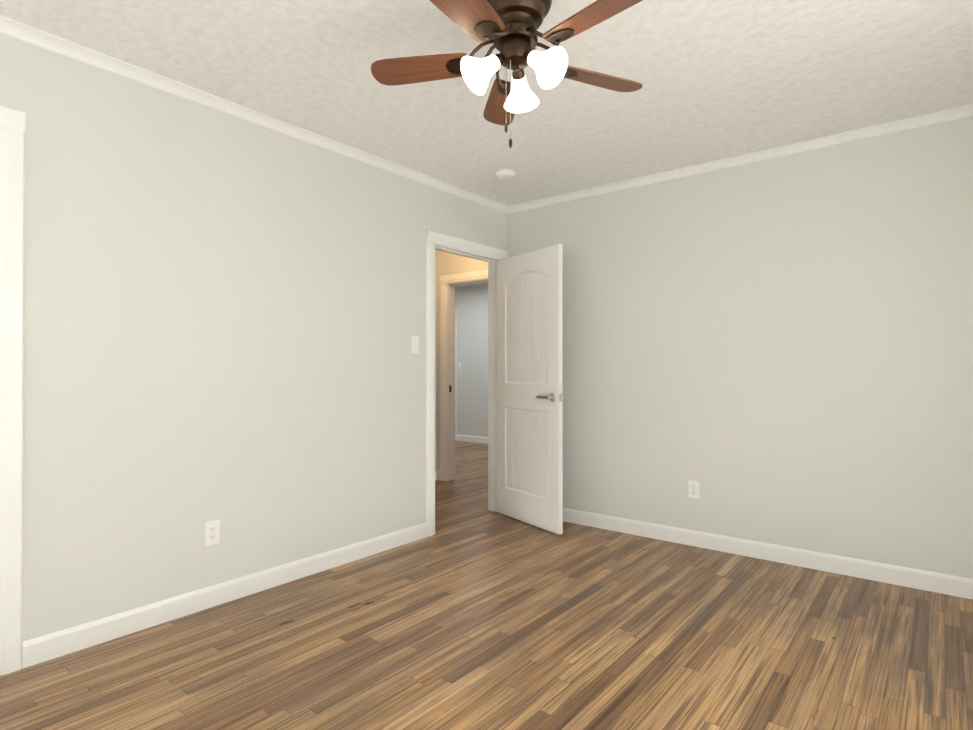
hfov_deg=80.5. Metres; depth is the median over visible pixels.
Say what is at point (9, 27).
crown molding
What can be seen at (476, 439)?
baseboard
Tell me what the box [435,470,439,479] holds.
baseboard
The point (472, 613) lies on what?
floor
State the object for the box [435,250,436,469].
wall
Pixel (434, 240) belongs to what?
door frame
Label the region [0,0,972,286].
ceiling
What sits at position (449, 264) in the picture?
wall
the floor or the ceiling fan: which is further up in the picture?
the ceiling fan
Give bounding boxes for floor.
[0,441,972,729]
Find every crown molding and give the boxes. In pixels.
[0,15,507,213]
[508,104,972,213]
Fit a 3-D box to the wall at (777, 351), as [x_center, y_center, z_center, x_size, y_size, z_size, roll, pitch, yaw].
[1.627,-0.059,3.672,3.620,2.500,0.120,0,-1,39]
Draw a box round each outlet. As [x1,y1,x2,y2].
[205,520,219,545]
[688,480,699,498]
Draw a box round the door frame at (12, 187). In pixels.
[0,105,25,675]
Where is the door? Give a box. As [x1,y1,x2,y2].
[497,244,563,534]
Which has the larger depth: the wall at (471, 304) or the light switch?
the wall at (471, 304)
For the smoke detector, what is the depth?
3.86 m
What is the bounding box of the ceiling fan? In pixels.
[371,0,642,147]
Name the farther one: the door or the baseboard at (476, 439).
the baseboard at (476, 439)
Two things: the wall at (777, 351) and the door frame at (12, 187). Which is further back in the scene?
the wall at (777, 351)
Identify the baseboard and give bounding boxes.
[22,522,427,668]
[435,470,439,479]
[456,435,487,443]
[563,508,972,598]
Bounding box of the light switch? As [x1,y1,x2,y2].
[411,336,418,353]
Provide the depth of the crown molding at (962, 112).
3.50 m
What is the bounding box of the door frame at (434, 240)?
[426,229,507,536]
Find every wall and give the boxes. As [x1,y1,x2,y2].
[0,33,506,641]
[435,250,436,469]
[437,250,487,469]
[455,284,487,436]
[507,117,972,578]
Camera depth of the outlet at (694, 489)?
3.79 m
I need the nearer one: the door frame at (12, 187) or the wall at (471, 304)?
the door frame at (12, 187)
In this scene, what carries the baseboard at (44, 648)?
attached to the wall at (224, 317)
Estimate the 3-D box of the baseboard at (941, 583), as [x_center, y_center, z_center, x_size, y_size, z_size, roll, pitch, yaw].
[1.523,1.141,3.661,3.460,0.100,0.015,0,-1,39]
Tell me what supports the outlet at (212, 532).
attached to the wall at (224, 317)
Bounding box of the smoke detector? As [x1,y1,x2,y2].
[496,169,514,179]
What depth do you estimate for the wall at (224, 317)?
2.78 m

